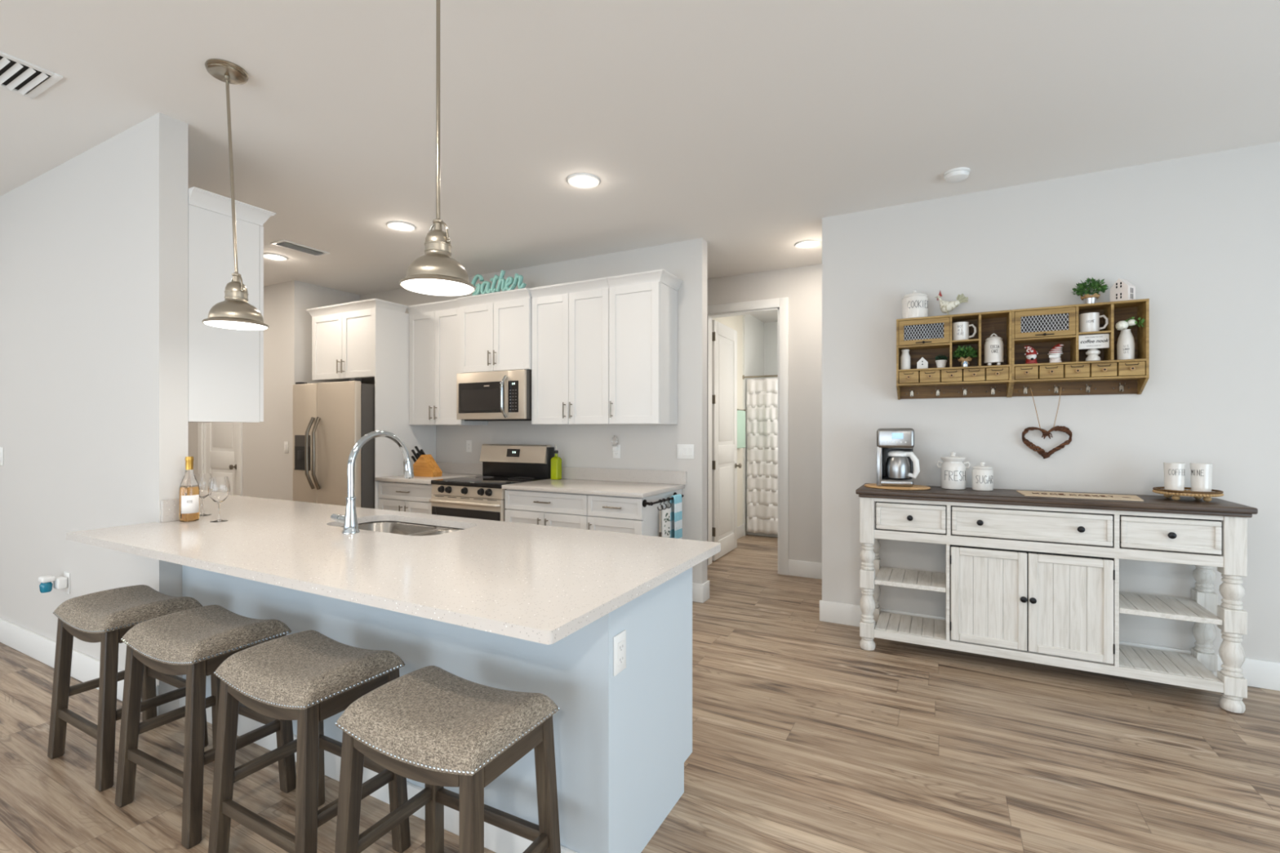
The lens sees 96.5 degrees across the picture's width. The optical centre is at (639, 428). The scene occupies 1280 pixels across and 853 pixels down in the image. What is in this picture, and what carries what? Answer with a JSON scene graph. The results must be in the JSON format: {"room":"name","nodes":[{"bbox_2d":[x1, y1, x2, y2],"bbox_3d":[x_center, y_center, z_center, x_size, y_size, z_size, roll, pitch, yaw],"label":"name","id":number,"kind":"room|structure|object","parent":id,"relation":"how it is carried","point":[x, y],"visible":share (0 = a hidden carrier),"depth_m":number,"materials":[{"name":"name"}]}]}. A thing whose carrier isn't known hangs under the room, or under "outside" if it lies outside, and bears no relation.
{"room":"kitchen","nodes":[
{"label":"kitchen","id":0,"kind":"room"},
{"bbox_2d":[0,112,188,715],"bbox_3d":[-4.508,-0.069,3.947,5.138,2.845,0.117,0,0,28],"label":"wall","id":1,"kind":"structure","parent":0,"point":[94,247],"depth_m":3.02,"materials":[{"name":"white paint"}]},
{"bbox_2d":[63,571,70,593],"bbox_3d":[-3.185,0.854,3.175,0.070,0.115,0.008,0,0,28],"label":"wall outlet","id":2,"kind":"object","parent":1,"relation":"attached to","point":[67,575],"visible":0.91,"depth_m":3.16,"materials":[{"name":"white plastic"}]},
{"bbox_2d":[38,574,67,592],"bbox_3d":[-3.218,0.847,3.132,0.090,0.085,0.097,0,0,28],"label":"air freshener","id":3,"kind":"object","parent":2,"relation":"attached to","point":[61,582],"visible":1,"depth_m":3.12,"materials":[{"name":"white plastic"}]},
{"bbox_2d":[0,617,159,715],"bbox_3d":[-4.539,1.282,3.888,5.138,0.145,0.015,0,0,28],"label":"baseboard","id":4,"kind":"structure","parent":1,"relation":"attached to","point":[84,668],"depth_m":3.29,"materials":[{"name":"white paint"}]},
{"bbox_2d":[160,498,179,522],"bbox_3d":[-2.228,0.388,2.742,0.018,0.104,0.111,0,0,28],"label":"backsplash","id":5,"kind":"structure","parent":1,"relation":"attached to","point":[169,508],"depth_m":2.71,"materials":[{"name":"stone"}]},
{"bbox_2d":[188,186,275,422],"bbox_3d":[-2.644,-0.606,3.246,1.288,1.140,0.386,0,0,28],"label":"upper cabinet","id":6,"kind":"object","parent":1,"relation":"attached to","point":[226,366],"visible":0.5,"depth_m":2.92,"materials":[{"name":"white paint"}]},
{"bbox_2d":[188,280,359,500],"bbox_3d":[-4.468,-0.069,6.671,2.660,2.845,0.730,0,0,28],"label":"wall","id":7,"kind":"structure","parent":0,"point":[267,470],"depth_m":5.88,"materials":[{"name":"white paint"}]},
{"bbox_2d":[197,422,242,495],"bbox_3d":[-4.652,0.086,6.408,0.890,2.535,0.128,0,0,28],"label":"trim","id":8,"kind":"structure","parent":7,"relation":"attached to","point":[201,426],"depth_m":6.18,"materials":[{"name":"white paint"}]},
{"bbox_2d":[205,422,236,495],"bbox_3d":[-4.659,0.134,6.396,0.710,2.420,0.171,0,0,28],"label":"door","id":9,"kind":"structure","parent":7,"relation":"in","point":[220,437],"depth_m":6.38,"materials":[{"name":"white paint"}]},
{"bbox_2d":[182,564,628,852],"bbox_3d":[-1.128,0.912,2.263,2.411,0.884,0.120,0,0,28],"label":"wall","id":10,"kind":"structure","parent":0,"point":[590,723],"depth_m":1.78,"materials":[{"name":"white paint"}]},
{"bbox_2d":[178,696,577,852],"bbox_3d":[-1.161,1.304,2.204,2.410,0.100,0.015,0,0,28],"label":"baseboard","id":11,"kind":"structure","parent":10,"relation":"attached to","point":[498,840],"depth_m":2.01,"materials":[{"name":"white paint"}]},
{"bbox_2d":[613,629,626,675],"bbox_3d":[-0.059,0.664,1.697,0.008,0.115,0.070,0,0,28],"label":"wall outlet","id":12,"kind":"object","parent":10,"relation":"attached to","point":[619,640],"visible":1,"depth_m":1.69,"materials":[{"name":"white plastic"}]},
{"bbox_2d":[0,0,1279,322],"bbox_3d":[-1.115,-1.541,3.023,12.000,0.100,12.100,0,0,28],"label":"ceiling","id":13,"kind":"structure","parent":0,"point":[738,126],"depth_m":2.66,"materials":[{"name":"white paint"}]},
{"bbox_2d":[0,51,62,98],"bbox_3d":[-2.711,-1.483,2.259,0.335,0.016,0.535,0,0,28],"label":"ceiling vent","id":14,"kind":"object","parent":13,"relation":"in","point":[18,76],"visible":1,"depth_m":2.41,"materials":[{"name":"white plastic"}]},
{"bbox_2d":[201,58,269,330],"bbox_3d":[-1.664,-0.955,2.341,0.266,1.073,0.224,0,0,28],"label":"pendant light","id":15,"kind":"object","parent":13,"relation":"hanging from","point":[235,313],"visible":1,"depth_m":2.32,"materials":[{"name":"silver metal"}]},
{"bbox_2d":[203,320,267,330],"bbox_3d":[-1.646,-0.421,2.331,0.215,0.006,0.215,0,0,28],"label":"diffuser","id":16,"kind":"object","parent":15,"relation":"attached to","point":[235,325],"depth_m":2.31,"materials":[{"name":"white glass"}]},
{"bbox_2d":[270,240,329,256],"bbox_3d":[-2.793,-1.482,4.710,0.175,0.017,0.390,0,0,28],"label":"ceiling vent","id":17,"kind":"object","parent":13,"relation":"in","point":[283,243],"visible":1,"depth_m":4.68,"materials":[{"name":"white plastic"}]},
{"bbox_2d":[386,221,415,231],"bbox_3d":[-1.754,-1.484,4.199,0.200,0.014,0.200,0,0,28],"label":"recessed light","id":18,"kind":"object","parent":13,"relation":"in","point":[396,225],"visible":1,"depth_m":4.18,"materials":[{"name":"white plastic"}]},
{"bbox_2d":[399,0,475,296],"bbox_3d":[-0.632,-0.965,1.788,0.224,1.053,0.224,0,0,28],"label":"pendant light","id":19,"kind":"object","parent":13,"relation":"hanging from","point":[435,273],"visible":1,"depth_m":1.76,"materials":[{"name":"silver metal"}]},
{"bbox_2d":[400,279,474,296],"bbox_3d":[-0.632,-0.441,1.788,0.215,0.006,0.215,0,0,28],"label":"diffuser","id":20,"kind":"object","parent":19,"relation":"attached to","point":[442,287],"depth_m":1.77,"materials":[{"name":"white glass"}]},
{"bbox_2d":[566,173,599,188],"bbox_3d":[-0.338,-1.484,3.432,0.200,0.014,0.200,0,0,28],"label":"recessed light","id":21,"kind":"object","parent":13,"relation":"in","point":[580,180],"visible":1,"depth_m":3.41,"materials":[{"name":"white plastic"}]},
{"bbox_2d":[943,167,969,182],"bbox_3d":[1.842,-1.468,3.325,0.136,0.046,0.136,0,0,28],"label":"smoke detector","id":22,"kind":"object","parent":13,"relation":"attached to","point":[959,174],"visible":1,"depth_m":3.29,"materials":[{"name":"white plastic"}]},
{"bbox_2d":[0,534,1279,852],"bbox_3d":[-1.115,1.404,3.023,12.000,0.100,12.100,0,0,28],"label":"floor","id":23,"kind":"structure","parent":0,"point":[806,739],"depth_m":2.36,"materials":[{"name":"wood"}]},
{"bbox_2d":[47,584,208,791],"bbox_3d":[-2.144,1.028,2.400,0.492,0.653,0.358,0,0,28],"label":"bar stool","id":24,"kind":"object","parent":23,"relation":"on","point":[105,616],"visible":0.9,"depth_m":2.32,"materials":[{"name":"brown wood"}]},
{"bbox_2d":[53,584,202,633],"bbox_3d":[-2.144,0.748,2.400,0.462,0.093,0.325,0,0,28],"label":"seat cushion","id":25,"kind":"object","parent":24,"relation":"on","point":[118,610],"depth_m":2.32,"materials":[{"name":"beige fabric"}]},
{"bbox_2d":[115,604,296,848],"bbox_3d":[-1.592,1.028,2.107,0.492,0.653,0.358,0,0,27],"label":"bar stool","id":26,"kind":"object","parent":23,"relation":"on","point":[193,642],"visible":0.99,"depth_m":2.03,"materials":[{"name":"brown wood"}]},
{"bbox_2d":[122,604,290,665],"bbox_3d":[-1.592,0.748,2.107,0.462,0.093,0.325,0,0,27],"label":"seat cushion","id":27,"kind":"object","parent":26,"relation":"on","point":[206,635],"depth_m":2.02,"materials":[{"name":"beige fabric"}]},
{"bbox_2d":[208,630,410,852],"bbox_3d":[-1.042,1.028,1.814,0.492,0.653,0.358,0,0,28],"label":"bar stool","id":28,"kind":"object","parent":23,"relation":"on","point":[308,677],"visible":0.99,"depth_m":1.74,"materials":[{"name":"beige fabric"}]},
{"bbox_2d":[215,630,404,709],"bbox_3d":[-1.042,0.748,1.814,0.462,0.093,0.325,0,0,28],"label":"seat cushion","id":29,"kind":"object","parent":28,"relation":"on","point":[308,669],"depth_m":1.73,"materials":[{"name":"beige fabric"}]},
{"bbox_2d":[293,378,374,508],"bbox_3d":[-2.747,0.454,5.573,0.919,1.800,0.881,0,0,28],"label":"refrigerator","id":30,"kind":"object","parent":23,"relation":"on","point":[330,418],"visible":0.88,"depth_m":5.20,"materials":[{"name":"grey metal"}]},
{"bbox_2d":[377,480,432,514],"bbox_3d":[-1.925,0.912,5.332,0.709,0.884,0.714,0,0,28],"label":"base cabinet","id":31,"kind":"object","parent":23,"relation":"on","point":[395,496],"visible":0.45,"depth_m":5.05,"materials":[{"name":"white paint"}]},
{"bbox_2d":[374,462,482,484],"bbox_3d":[-1.925,0.403,5.332,0.709,0.134,0.714,0,0,28],"label":"countertop","id":32,"kind":"structure","parent":31,"relation":"on","point":[450,470],"depth_m":5.51,"materials":[{"name":"stone"}]},
{"bbox_2d":[411,445,442,476],"bbox_3d":[-2.004,0.300,5.338,0.317,0.279,0.110,0,0,28],"label":"knife block","id":33,"kind":"object","parent":32,"relation":"on","point":[425,465],"visible":1,"depth_m":5.29,"materials":[{"name":"brown wood"}]},
{"bbox_2d":[334,665,560,852],"bbox_3d":[-0.502,1.028,1.513,0.492,0.653,0.358,0,0,27],"label":"bar stool","id":34,"kind":"object","parent":23,"relation":"on","point":[434,726],"visible":1,"depth_m":1.46,"materials":[{"name":"beige fabric"}]},
{"bbox_2d":[336,665,558,775],"bbox_3d":[-0.502,0.748,1.513,0.462,0.093,0.325,0,0,27],"label":"seat cushion","id":35,"kind":"object","parent":34,"relation":"on","point":[432,720],"depth_m":1.43,"materials":[{"name":"beige fabric"}]},
{"bbox_2d":[429,444,554,521],"bbox_3d":[-1.282,0.748,4.952,0.776,1.212,0.758,0,0,28],"label":"range","id":36,"kind":"object","parent":23,"relation":"on","point":[482,496],"visible":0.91,"depth_m":4.83,"materials":[{"name":"silver metal"}]},
{"bbox_2d":[431,475,551,488],"bbox_3d":[-1.279,0.451,4.957,0.776,0.038,0.655,0,0,28],"label":"cooktop","id":37,"kind":"object","parent":36,"relation":"in","point":[478,482],"depth_m":4.81,"materials":[{"name":"grey glass"}]},
{"bbox_2d":[505,488,588,529],"bbox_3d":[-0.577,0.912,4.618,0.774,0.884,0.714,0,0,28],"label":"base cabinet","id":38,"kind":"object","parent":23,"relation":"on","point":[570,510],"visible":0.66,"depth_m":4.32,"materials":[{"name":"white paint"}]},
{"bbox_2d":[502,466,686,497],"bbox_3d":[-0.359,0.403,4.503,1.268,0.134,0.714,0,0,28],"label":"countertop","id":39,"kind":"structure","parent":38,"relation":"on","point":[640,483],"depth_m":4.58,"materials":[{"name":"stone"}]},
{"bbox_2d":[551,444,561,479],"bbox_3d":[-0.729,0.288,4.980,0.074,0.302,0.074,0,0,28],"label":"oil bottle","id":40,"kind":"object","parent":39,"relation":"on","point":[556,461],"visible":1,"depth_m":4.95,"materials":[{"name":"green glass"}]},
{"bbox_2d":[587,488,681,537],"bbox_3d":[-0.034,0.912,4.331,0.450,0.884,0.714,0,0,28],"label":"base cabinet","id":41,"kind":"object","parent":23,"relation":"on","point":[620,514],"visible":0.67,"depth_m":4.06,"materials":[{"name":"white paint"}]},
{"bbox_2d":[642,492,684,506],"bbox_3d":[0.178,0.516,4.175,0.068,0.051,0.575,0,0,28],"label":"towel rail","id":42,"kind":"object","parent":41,"relation":"attached to","point":[645,503],"visible":0.77,"depth_m":3.97,"materials":[{"name":"black metal"}]},
{"bbox_2d":[670,493,682,538],"bbox_3d":[0.274,0.760,4.305,0.055,0.528,0.136,0,0,28],"label":"kitchen towel","id":43,"kind":"object","parent":42,"relation":"hanging from","point":[676,509],"visible":0.76,"depth_m":4.29,"materials":[{"name":"teal fabric"}]},
{"bbox_2d":[628,567,692,852],"bbox_3d":[-1.543,0.912,2.858,3.698,0.884,0.541,0,0,28],"label":"base cabinet","id":44,"kind":"object","parent":23,"relation":"on","point":[660,619],"visible":0.16,"depth_m":1.94,"materials":[{"name":"white paint"}]},
{"bbox_2d":[66,494,720,644],"bbox_3d":[-1.639,0.403,2.625,3.847,0.134,1.094,0,0,28],"label":"countertop","id":45,"kind":"structure","parent":44,"relation":"on","point":[540,584],"depth_m":1.96,"materials":[{"name":"stone"}]},
{"bbox_2d":[178,456,199,522],"bbox_3d":[-2.150,0.286,2.728,0.079,0.308,0.077,0,0,28],"label":"wine bottle","id":46,"kind":"object","parent":45,"relation":"on","point":[188,491],"visible":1,"depth_m":2.71,"materials":[{"name":"clear glass"}]},
{"bbox_2d":[194,473,211,515],"bbox_3d":[-2.227,0.334,2.910,0.086,0.210,0.086,0,0,28],"label":"wine glass","id":47,"kind":"object","parent":45,"relation":"on","point":[203,479],"visible":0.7,"depth_m":2.89,"materials":[{"name":"clear glass"}]},
{"bbox_2d":[208,476,230,522],"bbox_3d":[-2.008,0.334,2.726,0.086,0.210,0.086,0,0,28],"label":"wine glass","id":48,"kind":"object","parent":45,"relation":"on","point":[219,487],"visible":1,"depth_m":2.70,"materials":[{"name":"clear glass"}]},
{"bbox_2d":[330,430,413,533],"bbox_3d":[-1.198,0.223,2.574,0.154,0.433,0.356,0,0,28],"label":"faucet","id":49,"kind":"object","parent":45,"relation":"on","point":[349,520],"visible":1,"depth_m":2.43,"materials":[{"name":"silver metal"}]},
{"bbox_2d":[341,520,463,535],"bbox_3d":[-1.103,0.562,2.634,0.745,0.181,0.382,0,0,28],"label":"sink","id":50,"kind":"object","parent":45,"relation":"in","point":[388,526],"visible":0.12,"depth_m":2.87,"materials":[{"name":"silver metal"}]},
{"bbox_2d":[855,483,1257,713],"bbox_3d":[2.204,0.862,3.276,1.770,0.985,0.457,0,0,28],"label":"sideboard","id":51,"kind":"object","parent":23,"relation":"on","point":[1029,579],"visible":1,"depth_m":3.05,"materials":[{"name":"white wood"}]},
{"bbox_2d":[864,483,930,489],"bbox_3d":[1.614,0.362,3.592,0.381,0.012,0.289,0,0,28],"label":"trivet","id":52,"kind":"object","parent":51,"relation":"on","point":[870,485],"visible":0.85,"depth_m":3.52,"materials":[{"name":"brown wood"}]},
{"bbox_2d":[876,428,919,487],"bbox_3d":[1.632,0.176,3.616,0.245,0.360,0.243,0,0,24],"label":"coffee maker","id":53,"kind":"object","parent":52,"relation":"on","point":[895,457],"visible":1,"depth_m":3.53,"materials":[{"name":"silver metal"}]},
{"bbox_2d":[874,566,946,592],"bbox_3d":[1.683,0.930,3.551,0.383,0.026,0.384,0,0,28],"label":"shelf","id":54,"kind":"object","parent":51,"relation":"attached to","point":[889,576],"depth_m":3.49,"materials":[{"name":"white wood"}]},
{"bbox_2d":[875,612,946,639],"bbox_3d":[1.683,1.224,3.551,0.381,0.019,0.348,0,0,28],"label":"shelf","id":55,"kind":"object","parent":51,"relation":"attached to","point":[888,622],"depth_m":3.53,"materials":[{"name":"white wood"}]},
{"bbox_2d":[936,451,970,489],"bbox_3d":[1.932,0.255,3.525,0.138,0.228,0.138,0,0,-17],"label":"canister","id":56,"kind":"object","parent":51,"relation":"on","point":[953,468],"visible":1,"depth_m":3.47,"materials":[{"name":"white ceramic"}]},
{"bbox_2d":[972,462,993,491],"bbox_3d":[2.059,0.283,3.435,0.110,0.171,0.112,0,0,28],"label":"canister","id":57,"kind":"object","parent":51,"relation":"on","point":[982,474],"visible":1,"depth_m":3.39,"materials":[{"name":"white ceramic"}]},
{"bbox_2d":[1016,490,1143,501],"bbox_3d":[2.409,0.364,3.140,0.550,0.008,0.255,0,0,28],"label":"table runner","id":58,"kind":"object","parent":51,"relation":"on","point":[1028,493],"visible":1,"depth_m":3.10,"materials":[{"name":"beige fabric"}]},
{"bbox_2d":[1119,644,1220,680],"bbox_3d":[2.716,1.224,3.005,0.388,0.019,0.348,0,0,28],"label":"shelf","id":59,"kind":"object","parent":51,"relation":"attached to","point":[1177,664],"depth_m":2.97,"materials":[{"name":"white wood"}]},
{"bbox_2d":[1119,591,1222,625],"bbox_3d":[2.716,0.930,3.005,0.390,0.026,0.384,0,0,28],"label":"shelf","id":60,"kind":"object","parent":51,"relation":"attached to","point":[1192,610],"depth_m":2.92,"materials":[{"name":"white wood"}]},
{"bbox_2d":[1152,486,1223,502],"bbox_3d":[2.850,0.341,2.978,0.269,0.055,0.269,0,0,-27],"label":"serving tray","id":61,"kind":"object","parent":51,"relation":"on","point":[1206,495],"visible":0.89,"depth_m":2.91,"materials":[{"name":"brown wood"}]},
{"bbox_2d":[1163,462,1185,490],"bbox_3d":[2.798,0.253,2.994,0.085,0.150,0.085,0,0,28],"label":"cup","id":62,"kind":"object","parent":61,"relation":"on","point":[1174,473],"visible":0.89,"depth_m":2.96,"materials":[{"name":"white ceramic"}]},
{"bbox_2d":[1190,462,1213,491],"bbox_3d":[2.898,0.253,2.952,0.085,0.150,0.085,0,0,28],"label":"cup","id":63,"kind":"object","parent":61,"relation":"on","point":[1201,473],"visible":0.88,"depth_m":2.92,"materials":[{"name":"white ceramic"}]},
{"bbox_2d":[711,315,742,527],"bbox_3d":[1.883,-0.069,6.612,1.860,2.845,2.550,0,0,28],"label":"wall","id":64,"kind":"structure","parent":0,"point":[735,322],"depth_m":7.12,"materials":[{"name":"white paint"}]},
{"bbox_2d":[711,320,742,560],"bbox_3d":[0.913,0.117,6.162,0.171,2.455,0.774,0,0,27],"label":"door","id":65,"kind":"structure","parent":64,"relation":"in","point":[724,339],"depth_m":6.08,"materials":[{"name":"white paint"}]},
{"bbox_2d":[737,408,746,448],"bbox_3d":[1.213,-0.004,6.973,0.062,0.475,0.360,0,0,28],"label":"bath towel","id":66,"kind":"object","parent":64,"relation":"hanging from","point":[740,413],"visible":0.61,"depth_m":6.95,"materials":[{"name":"green fabric"}]},
{"bbox_2d":[742,314,777,535],"bbox_3d":[2.250,-0.069,7.306,1.860,2.845,0.980,0,0,28],"label":"wall","id":67,"kind":"structure","parent":0,"point":[760,339],"depth_m":7.62,"materials":[{"name":"white paint"}]},
{"bbox_2d":[742,374,777,379],"bbox_3d":[2.035,-0.656,6.877,1.640,0.056,0.056,0,0,28],"label":"curtain rod","id":68,"kind":"object","parent":67,"relation":"attached to","point":[771,375],"visible":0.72,"depth_m":7.15,"materials":[{"name":"silver metal"}]},
{"bbox_2d":[746,377,777,534],"bbox_3d":[2.018,0.339,6.889,1.501,1.939,0.032,0,0,28],"label":"shower curtain","id":69,"kind":"object","parent":68,"relation":"hanging from","point":[762,393],"visible":0.27,"depth_m":7.16,"materials":[{"name":"white fabric"}]},
{"bbox_2d":[707,263,822,563],"bbox_3d":[2.257,-0.069,4.904,7.800,2.845,0.120,0,0,28],"label":"wall","id":70,"kind":"structure","parent":0,"point":[802,286],"depth_m":5.25,"materials":[{"name":"white paint"}]},
{"bbox_2d":[707,297,788,575],"bbox_3d":[1.004,0.067,5.551,0.899,2.575,0.128,0,0,28],"label":"trim","id":71,"kind":"structure","parent":70,"relation":"attached to","point":[780,305],"depth_m":5.32,"materials":[{"name":"white paint"}]},
{"bbox_2d":[788,559,822,579],"bbox_3d":[1.601,1.282,5.175,0.512,0.145,0.015,0,0,28],"label":"baseboard","id":72,"kind":"structure","parent":70,"relation":"attached to","point":[796,568],"depth_m":5.21,"materials":[{"name":"white paint"}]},
{"bbox_2d":[360,141,1279,662],"bbox_3d":[1.224,-0.069,4.727,9.460,2.845,1.160,0,0,28],"label":"wall","id":73,"kind":"structure","parent":0,"point":[1197,237],"depth_m":3.43,"materials":[{"name":"white paint"}]},
{"bbox_2d":[305,297,435,509],"bbox_3d":[-2.670,0.089,5.714,1.034,2.530,0.736,0,0,28],"label":"upper cabinet","id":74,"kind":"object","parent":73,"relation":"attached to","point":[367,340],"visible":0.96,"depth_m":5.39,"materials":[{"name":"white paint"}]},
{"bbox_2d":[406,298,487,425],"bbox_3d":[-1.855,-0.606,5.486,0.689,1.140,0.376,0,0,28],"label":"upper cabinet","id":75,"kind":"object","parent":73,"relation":"attached to","point":[433,326],"visible":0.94,"depth_m":5.35,"materials":[{"name":"white paint"}]},
{"bbox_2d":[435,462,482,474],"bbox_3d":[-1.762,0.388,5.640,0.709,0.104,0.016,0,0,28],"label":"backsplash","id":76,"kind":"structure","parent":73,"relation":"attached to","point":[446,467],"depth_m":5.63,"materials":[{"name":"stone"}]},
{"bbox_2d":[456,288,531,373],"bbox_3d":[-1.204,-0.839,5.127,0.794,0.675,0.402,0,0,28],"label":"upper cabinet","id":77,"kind":"object","parent":73,"relation":"attached to","point":[495,327],"visible":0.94,"depth_m":4.97,"materials":[{"name":"white paint"}]},
{"bbox_2d":[456,369,531,421],"bbox_3d":[-1.222,-0.284,5.093,0.770,0.424,0.478,0,0,28],"label":"microwave","id":78,"kind":"object","parent":77,"relation":"attached to","point":[500,395],"visible":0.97,"depth_m":4.92,"materials":[{"name":"grey metal"}]},
{"bbox_2d":[471,270,526,295],"bbox_3d":[-1.245,-1.282,4.999,0.619,0.199,0.045,0,0,28],"label":"word sign","id":79,"kind":"object","parent":77,"relation":"on","point":[503,284],"visible":0.91,"depth_m":4.98,"materials":[{"name":"teal"}]},
{"bbox_2d":[528,277,609,425],"bbox_3d":[-0.510,-0.606,4.774,0.758,1.140,0.376,0,0,28],"label":"upper cabinet","id":80,"kind":"object","parent":73,"relation":"attached to","point":[570,321],"visible":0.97,"depth_m":4.62,"materials":[{"name":"white paint"}]},
{"bbox_2d":[561,466,686,484],"bbox_3d":[-0.196,0.388,4.811,1.268,0.104,0.016,0,0,28],"label":"backsplash","id":81,"kind":"structure","parent":73,"relation":"attached to","point":[664,477],"depth_m":4.76,"materials":[{"name":"stone"}]},
{"bbox_2d":[606,269,683,424],"bbox_3d":[0.041,-0.606,4.482,0.486,1.140,0.376,0,0,28],"label":"upper cabinet","id":82,"kind":"object","parent":73,"relation":"attached to","point":[643,305],"visible":1,"depth_m":4.37,"materials":[{"name":"white paint"}]},
{"bbox_2d":[676,444,693,458],"bbox_3d":[0.358,0.179,4.523,0.144,0.115,0.009,0,0,28],"label":"light switch","id":83,"kind":"object","parent":73,"relation":"attached to","point":[683,451],"visible":1,"depth_m":4.52,"materials":[{"name":"white plastic"}]},
{"bbox_2d":[692,580,709,603],"bbox_3d":[0.456,1.282,4.542,0.155,0.145,0.145,0,0,28],"label":"baseboard","id":84,"kind":"structure","parent":73,"relation":"attached to","point":[700,592],"depth_m":4.47,"materials":[{"name":"white paint"}]},
{"bbox_2d":[896,310,1011,399],"bbox_3d":[1.950,-0.448,3.579,0.622,0.507,0.188,0,0,28],"label":"wall shelf","id":85,"kind":"object","parent":73,"relation":"attached to","point":[926,338],"visible":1,"depth_m":3.57,"materials":[{"name":"brown wood"}]},
{"bbox_2d":[900,349,910,369],"bbox_3d":[1.719,-0.446,3.701,0.060,0.132,0.060,0,0,28],"label":"bottle vase","id":86,"kind":"object","parent":85,"relation":"on","point":[905,357],"visible":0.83,"depth_m":3.68,"materials":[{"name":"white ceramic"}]},
{"bbox_2d":[902,290,928,319],"bbox_3d":[1.772,-0.797,3.683,0.152,0.192,0.154,0,0,28],"label":"cookie jar","id":87,"kind":"object","parent":85,"relation":"on","point":[914,304],"visible":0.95,"depth_m":3.62,"materials":[{"name":"white ceramic"}]},
{"bbox_2d":[934,290,968,315],"bbox_3d":[1.954,-0.791,3.587,0.185,0.178,0.056,0,0,28],"label":"figurine","id":88,"kind":"object","parent":85,"relation":"on","point":[945,307],"visible":0.92,"depth_m":3.57,"materials":[{"name":"ceramic"}]},
{"bbox_2d":[951,321,976,340],"bbox_3d":[1.997,-0.601,3.539,0.094,0.114,0.120,0,0,-26],"label":"mug","id":89,"kind":"object","parent":85,"relation":"on","point":[960,331],"visible":0.89,"depth_m":3.51,"materials":[{"name":"white ceramic"}]},
{"bbox_2d":[952,345,977,366],"bbox_3d":[2.007,-0.448,3.537,0.149,0.137,0.148,0,0,28],"label":"potted plant","id":90,"kind":"object","parent":85,"relation":"on","point":[971,353],"visible":1,"depth_m":3.51,"materials":[{"name":"green plant"}]},
{"bbox_2d":[983,333,1004,365],"bbox_3d":[2.151,-0.481,3.475,0.104,0.202,0.104,0,0,28],"label":"lidded jar","id":91,"kind":"object","parent":85,"relation":"on","point":[993,346],"visible":0.96,"depth_m":3.44,"materials":[{"name":"white ceramic"}]},
{"bbox_2d":[819,600,1279,690],"bbox_3d":[3.155,1.282,3.040,4.268,0.145,0.015,0,0,28],"label":"baseboard","id":92,"kind":"structure","parent":73,"relation":"attached to","point":[1260,673],"depth_m":3.19,"materials":[{"name":"white paint"}]},
{"bbox_2d":[1008,298,1149,397],"bbox_3d":[2.501,-0.448,3.288,0.622,0.507,0.188,0,0,28],"label":"wall shelf","id":93,"kind":"object","parent":73,"relation":"attached to","point":[1043,328],"visible":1,"depth_m":3.27,"materials":[{"name":"brown wood"}]},
{"bbox_2d":[1023,345,1038,364],"bbox_3d":[2.309,-0.436,3.373,0.066,0.114,0.066,0,0,-20],"label":"gnome figurine","id":94,"kind":"object","parent":93,"relation":"on","point":[1031,353],"visible":0.96,"depth_m":3.36,"materials":[{"name":"red ceramic"}]},
{"bbox_2d":[1022,386,1072,458],"bbox_3d":[2.419,-0.034,3.400,0.246,0.426,0.040,0,0,28],"label":"heart wreath","id":95,"kind":"object","parent":93,"relation":"hanging from","point":[1041,451],"visible":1,"depth_m":3.39,"materials":[{"name":"brown wood"}]},
{"bbox_2d":[1047,343,1063,363],"bbox_3d":[2.412,-0.436,3.317,0.077,0.114,0.075,0,0,28],"label":"gnome figurine","id":96,"kind":"object","parent":93,"relation":"on","point":[1055,353],"visible":0.91,"depth_m":3.30,"materials":[{"name":"beige ceramic"}]},
{"bbox_2d":[1072,277,1108,303],"bbox_3d":[2.562,-0.781,3.257,0.173,0.159,0.176,0,0,28],"label":"potted plant","id":97,"kind":"object","parent":93,"relation":"on","point":[1089,298],"visible":1,"depth_m":3.23,"materials":[{"name":"green plant"}]},
{"bbox_2d":[1078,333,1109,361],"bbox_3d":[2.562,-0.455,3.237,0.137,0.150,0.070,0,0,28],"label":"sign","id":98,"kind":"object","parent":93,"relation":"on","point":[1094,342],"visible":1,"depth_m":3.21,"materials":[{"name":"white wood"}]},
{"bbox_2d":[1079,312,1108,332],"bbox_3d":[2.562,-0.599,3.240,0.094,0.110,0.120,0,0,-26],"label":"mug","id":99,"kind":"object","parent":93,"relation":"on","point":[1088,322],"visible":0.88,"depth_m":3.21,"materials":[{"name":"white ceramic"}]},
{"bbox_2d":[1110,278,1135,302],"bbox_3d":[2.694,-0.769,3.190,0.076,0.135,0.086,0,0,-24],"label":"house figurine","id":100,"kind":"object","parent":93,"relation":"on","point":[1122,290],"visible":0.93,"depth_m":3.17,"materials":[{"name":"beige"}]},
{"bbox_2d":[1115,316,1144,359],"bbox_3d":[2.710,-0.501,3.162,0.134,0.244,0.103,0,0,28],"label":"flower vase","id":101,"kind":"object","parent":93,"relation":"on","point":[1126,342],"visible":1,"depth_m":3.15,"materials":[{"name":"white ceramic"}]},
{"bbox_3d":[0.209,0.541,4.189,0.046,0.080,0.007,0,0,28],"label":"hook","id":102,"kind":"object","parent":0,"visible":0},
{"bbox_2d":[662,507,670,537],"bbox_3d":[0.190,0.687,4.154,0.018,0.214,0.120,0,0,28],"label":"pot holder","id":103,"kind":"object","parent":102,"relation":"hanging from","point":[665,513],"visible":1,"depth_m":4.14,"materials":[{"name":"white fabric"}]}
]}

